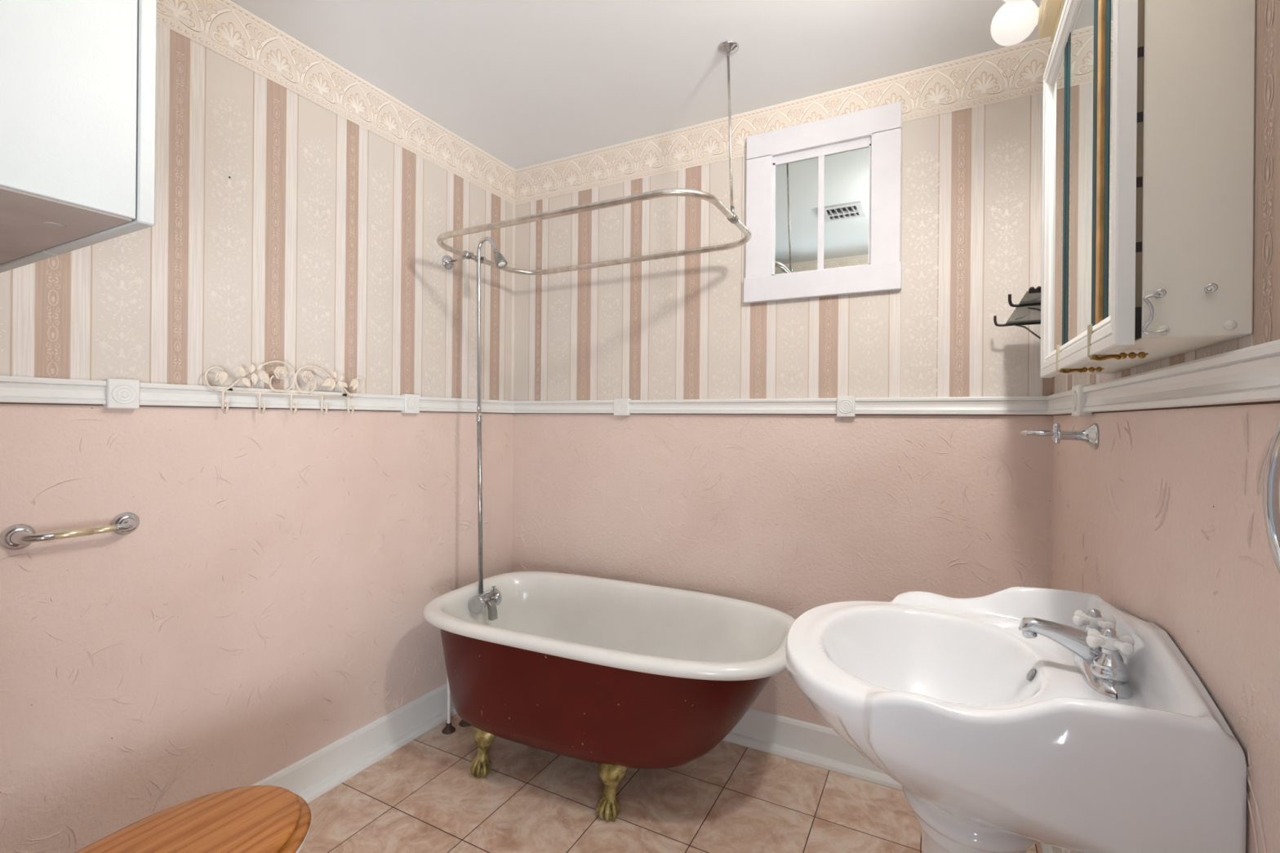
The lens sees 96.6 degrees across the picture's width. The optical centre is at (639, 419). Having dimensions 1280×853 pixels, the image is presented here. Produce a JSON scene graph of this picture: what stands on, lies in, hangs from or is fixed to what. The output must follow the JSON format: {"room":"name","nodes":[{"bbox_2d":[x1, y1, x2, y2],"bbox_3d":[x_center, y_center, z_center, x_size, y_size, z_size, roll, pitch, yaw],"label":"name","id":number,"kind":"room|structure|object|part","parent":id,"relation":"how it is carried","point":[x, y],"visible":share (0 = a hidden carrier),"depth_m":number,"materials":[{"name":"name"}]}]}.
{"room":"bathroom","nodes":[
{"label":"bathroom","id":0,"kind":"room"},
{"bbox_2d":[0,0,515,852],"bbox_3d":[-1.191,0.012,1.801,0.124,2.455,2.490,1,0,28],"label":"wall","id":1,"kind":"structure","parent":0,"point":[275,580],"depth_m":1.70,"materials":[{"name":"paint"}]},
{"bbox_2d":[0,512,139,550],"bbox_3d":[-1.323,0.264,1.349,0.070,0.057,0.248,1,0,28],"label":"towel bar","id":2,"kind":"object","parent":1,"relation":"attached to","point":[18,536],"visible":1,"depth_m":1.29,"materials":[{"name":"silver metal"}]},
{"bbox_3d":[-1.365,0.264,1.270,0.070,0.057,0.069,1,0,28],"label":"post","id":3,"kind":"part","parent":2,"relation":"part of","materials":[{"name":"silver metal"}]},
{"bbox_3d":[-1.282,0.265,1.429,0.070,0.057,0.069,1,0,28],"label":"post","id":4,"kind":"part","parent":2,"relation":"part of","materials":[{"name":"silver metal"}]},
{"bbox_2d":[0,375,514,413],"bbox_3d":[-1.125,-0.062,1.767,0.030,0.074,2.250,1,0,28],"label":"trim","id":5,"kind":"structure","parent":1,"relation":"attached to","point":[114,393],"depth_m":1.56,"materials":[{"name":"white paint"}]},
{"bbox_2d":[204,360,364,415],"bbox_3d":[-1.084,-0.098,1.796,0.041,0.165,0.497,1,0,28],"label":"hook rack","id":6,"kind":"object","parent":1,"relation":"attached to","point":[280,372],"visible":1,"depth_m":1.75,"materials":[{"name":"beige metal"}]},
{"bbox_2d":[251,682,457,803],"bbox_3d":[-1.132,1.174,1.765,0.040,0.133,2.250,1,0,28],"label":"baseboard","id":7,"kind":"structure","parent":1,"relation":"attached to","point":[319,772],"depth_m":2.03,"materials":[{"name":"white paint"}]},
{"bbox_3d":[-1.125,1.226,1.761,0.024,0.029,2.250,1,0,28],"label":"shoe moulding","id":8,"kind":"part","parent":7,"relation":"part of","materials":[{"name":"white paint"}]},
{"bbox_2d":[230,0,1040,169],"bbox_3d":[-0.180,-1.257,1.275,2.384,0.100,2.490,1,0,28],"label":"ceiling","id":9,"kind":"structure","parent":0,"point":[526,83],"depth_m":1.87,"materials":[{"name":"paint"}]},
{"bbox_2d":[436,40,751,275],"bbox_3d":[-0.241,-0.916,2.118,1.254,0.583,0.590,1,0,28],"label":"shower curtain rod","id":10,"kind":"object","parent":9,"relation":"hanging from","point":[727,48],"visible":0.96,"depth_m":1.88,"materials":[{"name":"metal"}]},
{"bbox_3d":[-0.742,-0.658,2.344,0.157,0.010,0.008,1,0,38],"label":"wall rod","id":11,"kind":"part","parent":10,"relation":"part of","materials":[{"name":"silver metal"}]},
{"bbox_3d":[0.290,-0.924,1.838,0.028,0.544,0.008,1,0,40],"label":"ceiling rod","id":12,"kind":"part","parent":10,"relation":"part of","materials":[{"name":"metal"}]},
{"bbox_2d":[299,713,1041,852],"bbox_3d":[-0.202,1.298,1.275,2.384,0.100,2.490,1,0,28],"label":"floor","id":13,"kind":"structure","parent":0,"point":[424,796],"depth_m":1.83,"materials":[{"name":"tile"}]},
{"bbox_2d":[74,785,311,852],"bbox_3d":[-0.940,0.842,0.900,0.420,0.800,0.816,1,0,28],"label":"toilet","id":14,"kind":"object","parent":13,"relation":"on","point":[255,819],"visible":1,"depth_m":1.12,"materials":[{"name":"brown wood"}]},
{"bbox_3d":[-0.862,0.828,1.048,0.380,0.018,0.470,1,0,28],"label":"seat","id":15,"kind":"part","parent":14,"relation":"part of","materials":[{"name":"brown wood"}]},
{"bbox_3d":[-0.886,1.040,1.007,0.372,0.404,0.576,1,0,28],"label":"bowl","id":16,"kind":"part","parent":14,"relation":"part of","materials":[{"name":"ceramic"}]},
{"bbox_2d":[441,677,455,734],"bbox_3d":[-0.762,0.993,2.277,0.052,0.500,0.052,1,0,28],"label":"supply pipe","id":17,"kind":"object","parent":13,"relation":"on","point":[448,729],"visible":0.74,"depth_m":2.27,"materials":[{"name":"white metal"}]},
{"bbox_2d":[458,719,471,727],"bbox_3d":[-0.710,1.094,2.334,0.057,0.300,0.057,1,0,28],"label":"drain pipe","id":18,"kind":"object","parent":13,"relation":"on","point":[462,723],"visible":0.17,"depth_m":2.31,"materials":[{"name":"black metal"}]},
{"bbox_2d":[422,571,795,822],"bbox_3d":[-0.115,0.959,2.009,1.324,0.579,0.725,1,0,28],"label":"clawfoot bathtub","id":19,"kind":"object","parent":13,"relation":"on","point":[618,676],"visible":0.97,"depth_m":1.84,"materials":[{"name":"ceramic"}]},
{"bbox_2d":[468,586,502,620],"bbox_3d":[-0.611,0.726,2.266,0.097,0.121,0.139,1,0,28],"label":"tub faucet","id":20,"kind":"object","parent":19,"relation":"attached to","point":[477,604],"visible":1,"depth_m":2.24,"materials":[{"name":"silver metal"}]},
{"bbox_3d":[-0.633,0.721,2.228,0.069,0.069,0.037,1,0,14],"label":"bell handle","id":21,"kind":"part","parent":20,"relation":"part of","materials":[{"name":"silver metal"}]},
{"bbox_3d":[-0.602,0.687,2.272,0.076,0.043,0.016,1,0,-29],"label":"diverter lever","id":22,"kind":"part","parent":20,"relation":"part of","materials":[{"name":"silver metal"}]},
{"bbox_3d":[-0.599,0.753,2.259,0.069,0.068,0.032,1,0,28],"label":"spout","id":23,"kind":"part","parent":20,"relation":"part of","materials":[{"name":"silver metal"}]},
{"bbox_2d":[475,236,507,594],"bbox_3d":[-0.600,-0.012,2.269,0.157,1.443,0.045,1,0,28],"label":"shower riser","id":24,"kind":"object","parent":20,"relation":"attached to","point":[500,262],"visible":0.98,"depth_m":2.28,"materials":[{"name":"silver metal"}]},
{"bbox_3d":[-0.592,0.721,2.305,0.069,0.069,0.037,1,0,42],"label":"bell handle","id":25,"kind":"part","parent":20,"relation":"part of","materials":[{"name":"silver metal"}]},
{"bbox_2d":[422,571,795,680],"bbox_3d":[-0.115,0.873,2.009,1.324,0.408,0.725,1,0,28],"label":"basin","id":26,"kind":"object","parent":19,"relation":"in","point":[548,626],"depth_m":2.10,"materials":[{"name":"ceramic"}]},
{"bbox_2d":[785,586,1246,852],"bbox_3d":[0.557,0.786,1.024,0.564,0.937,0.581,1,0,28],"label":"pedestal sink","id":27,"kind":"object","parent":13,"relation":"on","point":[993,736],"visible":0.94,"depth_m":0.79,"materials":[{"name":"ceramic"}]},
{"bbox_2d":[1018,608,1134,699],"bbox_3d":[0.742,0.369,0.939,0.151,0.094,0.159,1,0,-25],"label":"sink faucet","id":28,"kind":"object","parent":27,"relation":"on","point":[1098,659],"visible":1,"depth_m":0.91,"materials":[{"name":"silver metal"}]},
{"bbox_3d":[0.710,0.373,0.945,0.139,0.070,0.042,1,0,28],"label":"spout","id":29,"kind":"part","parent":28,"relation":"part of","materials":[{"name":"silver metal"}]},
{"bbox_3d":[0.772,0.344,0.970,0.057,0.020,0.057,1,0,41],"label":"cross handle","id":30,"kind":"part","parent":28,"relation":"part of","materials":[{"name":"ceramic"}]},
{"bbox_3d":[0.748,0.401,0.925,0.060,0.031,0.182,1,0,28],"label":"plate","id":31,"kind":"part","parent":28,"relation":"part of","materials":[{"name":"silver metal"}]},
{"bbox_3d":[0.725,0.343,0.880,0.057,0.020,0.057,1,0,41],"label":"cross handle","id":32,"kind":"part","parent":28,"relation":"part of","materials":[{"name":"ceramic"}]},
{"bbox_2d":[511,36,1053,728],"bbox_3d":[0.360,0.026,2.322,2.144,2.455,0.124,1,0,28],"label":"wall","id":33,"kind":"structure","parent":0,"point":[793,515],"depth_m":2.15,"materials":[{"name":"paint"}]},
{"bbox_2d":[513,395,1051,417],"bbox_3d":[0.327,-0.050,2.257,2.144,0.074,0.030,1,0,28],"label":"trim","id":34,"kind":"structure","parent":33,"relation":"attached to","point":[842,406],"depth_m":2.10,"materials":[{"name":"white paint"}]},
{"bbox_2d":[722,707,902,791],"bbox_3d":[0.313,1.186,2.253,2.144,0.133,0.040,1,0,28],"label":"baseboard","id":35,"kind":"structure","parent":33,"relation":"attached to","point":[804,742],"depth_m":2.10,"materials":[{"name":"white paint"}]},
{"bbox_2d":[743,101,902,303],"bbox_3d":[0.655,-0.772,2.090,0.556,0.645,0.027,1,0,28],"label":"mirror","id":36,"kind":"object","parent":33,"relation":"in","point":[824,196],"depth_m":2.08,"materials":[{"name":"paint"}]},
{"bbox_3d":[0.586,-0.757,2.138,0.163,0.425,0.004,1,0,28],"label":"pane","id":37,"kind":"part","parent":36,"relation":"part of","materials":[{"name":"white mirror"}]},
{"bbox_3d":[0.661,-0.772,2.096,0.351,0.461,0.010,1,0,28],"label":"sash","id":38,"kind":"part","parent":36,"relation":"part of","materials":[{"name":"paint"}]},
{"bbox_3d":[0.743,-0.756,2.055,0.158,0.425,0.004,1,0,28],"label":"pane","id":39,"kind":"part","parent":36,"relation":"part of","materials":[{"name":"white mirror"}]},
{"bbox_2d":[1050,0,1279,852],"bbox_3d":[0.809,0.030,0.749,0.124,2.455,2.490,1,0,28],"label":"wall","id":40,"kind":"structure","parent":0,"point":[1162,521],"depth_m":0.74,"materials":[{"name":"paint"}]},
{"bbox_2d":[993,286,1040,339],"bbox_3d":[1.055,-0.257,1.515,0.165,0.125,0.498,1,0,28],"label":"wall shelf","id":41,"kind":"object","parent":40,"relation":"attached to","point":[1028,311],"visible":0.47,"depth_m":1.55,"materials":[{"name":"black metal"}]},
{"bbox_3d":[1.164,-0.301,1.722,0.164,0.034,0.008,1,0,28],"label":"arm","id":42,"kind":"part","parent":41,"relation":"part of","materials":[{"name":"black metal"}]},
{"bbox_3d":[1.068,-0.295,1.513,0.125,0.004,0.490,1,0,28],"label":"glass plate","id":43,"kind":"part","parent":41,"relation":"part of","materials":[{"name":"grey"}]},
{"bbox_3d":[1.014,-0.303,1.428,0.156,0.034,0.008,1,0,28],"label":"arm","id":44,"kind":"part","parent":41,"relation":"part of","materials":[{"name":"black metal"}]},
{"bbox_3d":[1.069,-0.298,1.504,0.128,0.015,0.494,1,0,28],"label":"rail","id":45,"kind":"part","parent":41,"relation":"part of","materials":[{"name":"black metal"}]},
{"bbox_2d":[1037,0,1065,42],"bbox_3d":[0.864,-1.001,1.075,0.105,0.090,0.830,1,0,28],"label":"vanity light bar","id":46,"kind":"object","parent":40,"relation":"attached to","point":[1050,11],"visible":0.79,"depth_m":1.38,"materials":[{"name":"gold metal"}]},
{"bbox_2d":[990,0,1039,45],"bbox_3d":[0.936,-0.991,1.421,0.106,0.100,0.100,1,0,28],"label":"globe bulb","id":47,"kind":"object","parent":46,"relation":"attached to","point":[1011,24],"visible":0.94,"depth_m":1.40,"materials":[{"name":"white glass"}]},
{"bbox_2d":[1002,0,1027,4],"bbox_3d":[0.859,-0.992,1.276,0.106,0.100,0.100,1,0,28],"label":"globe bulb","id":48,"kind":"object","parent":46,"relation":"attached to","point":[1011,2],"visible":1,"depth_m":1.29,"materials":[{"name":"white glass"}]},
{"bbox_2d":[1037,4,1042,25],"bbox_3d":[0.980,-0.990,1.398,0.010,0.042,0.042,1,0,28],"label":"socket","id":49,"kind":"object","parent":46,"relation":"attached to","point":[1040,16],"depth_m":1.39,"materials":[{"name":"gold metal"}]},
{"bbox_2d":[1039,842,1070,852],"bbox_3d":[0.730,1.190,0.785,0.040,0.133,2.250,1,0,28],"label":"baseboard","id":50,"kind":"structure","parent":40,"relation":"attached to","point":[1045,848],"depth_m":1.63,"materials":[{"name":"white paint"}]},
{"bbox_3d":[0.722,1.242,0.789,0.024,0.029,2.250,1,0,28],"label":"shoe moulding","id":51,"kind":"part","parent":50,"relation":"part of","materials":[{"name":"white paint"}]},
{"bbox_2d":[1021,422,1099,448],"bbox_3d":[0.976,0.037,1.329,0.149,0.058,0.091,1,0,40],"label":"holder","id":52,"kind":"object","parent":40,"relation":"attached to","point":[1091,435],"visible":1,"depth_m":1.29,"materials":[{"name":"silver metal"}]},
{"bbox_3d":[0.986,0.037,1.289,0.072,0.058,0.058,1,0,28],"label":"post","id":53,"kind":"part","parent":52,"relation":"part of","materials":[{"name":"silver metal"}]},
{"bbox_2d":[1040,0,1255,377],"bbox_3d":[0.765,-0.413,0.916,0.122,0.664,0.598,1,0,28],"label":"medicine cabinet","id":54,"kind":"object","parent":40,"relation":"attached to","point":[1148,105],"visible":1,"depth_m":0.68,"materials":[{"name":"white paint"}]},
{"bbox_3d":[0.848,-0.408,1.184,0.018,0.640,0.048,1,0,28],"label":"frame moulding","id":55,"kind":"part","parent":54,"relation":"part of","materials":[{"name":"white paint"}]},
{"bbox_3d":[0.805,-0.408,1.096,0.004,0.552,0.155,1,0,28],"label":"mirror panel","id":56,"kind":"part","parent":54,"relation":"part of","materials":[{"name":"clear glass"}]},
{"bbox_3d":[0.726,-0.705,0.946,0.018,0.048,0.585,1,0,28],"label":"frame moulding","id":57,"kind":"part","parent":54,"relation":"part of","materials":[{"name":"white paint"}]},
{"bbox_3d":[0.715,-0.409,0.923,0.004,0.552,0.223,1,0,28],"label":"mirror panel","id":58,"kind":"part","parent":54,"relation":"part of","materials":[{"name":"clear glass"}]},
{"bbox_3d":[0.721,-0.113,0.946,0.018,0.048,0.585,1,0,28],"label":"frame moulding","id":59,"kind":"part","parent":54,"relation":"part of","materials":[{"name":"white paint"}]},
{"bbox_3d":[0.625,-0.409,0.753,0.004,0.552,0.065,1,0,28],"label":"mirror panel","id":60,"kind":"part","parent":54,"relation":"part of","materials":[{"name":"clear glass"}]},
{"bbox_3d":[0.598,-0.410,0.708,0.018,0.640,0.048,1,0,28],"label":"frame moulding","id":61,"kind":"part","parent":54,"relation":"part of","materials":[{"name":"white paint"}]},
{"bbox_2d":[1045,339,1279,417],"bbox_3d":[0.745,-0.046,0.783,0.030,0.074,2.250,1,0,28],"label":"trim","id":62,"kind":"structure","parent":40,"relation":"attached to","point":[1248,375],"depth_m":0.75,"materials":[{"name":"white paint"}]},
{"bbox_2d":[1262,423,1279,573],"bbox_3d":[0.566,0.059,0.461,0.044,0.214,0.190,1,0,28],"label":"towel ring","id":63,"kind":"object","parent":40,"relation":"attached to","point":[1272,468],"visible":1,"depth_m":0.54,"materials":[{"name":"silver metal"}]},
{"bbox_3d":[-0.742,0.016,0.228,2.144,2.455,0.124,1,0,28],"label":"wall","id":64,"kind":"structure","parent":0,"visible":0},
{"bbox_2d":[0,0,157,272],"bbox_3d":[-1.007,-0.638,0.712,0.614,0.762,0.479,1,0,28],"label":"upper cabinet","id":65,"kind":"object","parent":64,"relation":"attached to","point":[78,77],"visible":1,"depth_m":0.70,"materials":[{"name":"white laminate"}]},
{"bbox_3d":[-1.050,-0.639,0.961,0.305,0.760,0.019,1,0,28],"label":"door","id":66,"kind":"part","parent":65,"relation":"part of","materials":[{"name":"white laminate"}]},
{"bbox_3d":[-0.777,-0.637,0.817,0.305,0.760,0.019,1,0,28],"label":"door","id":67,"kind":"part","parent":65,"relation":"part of","materials":[{"name":"white laminate"}]}
]}

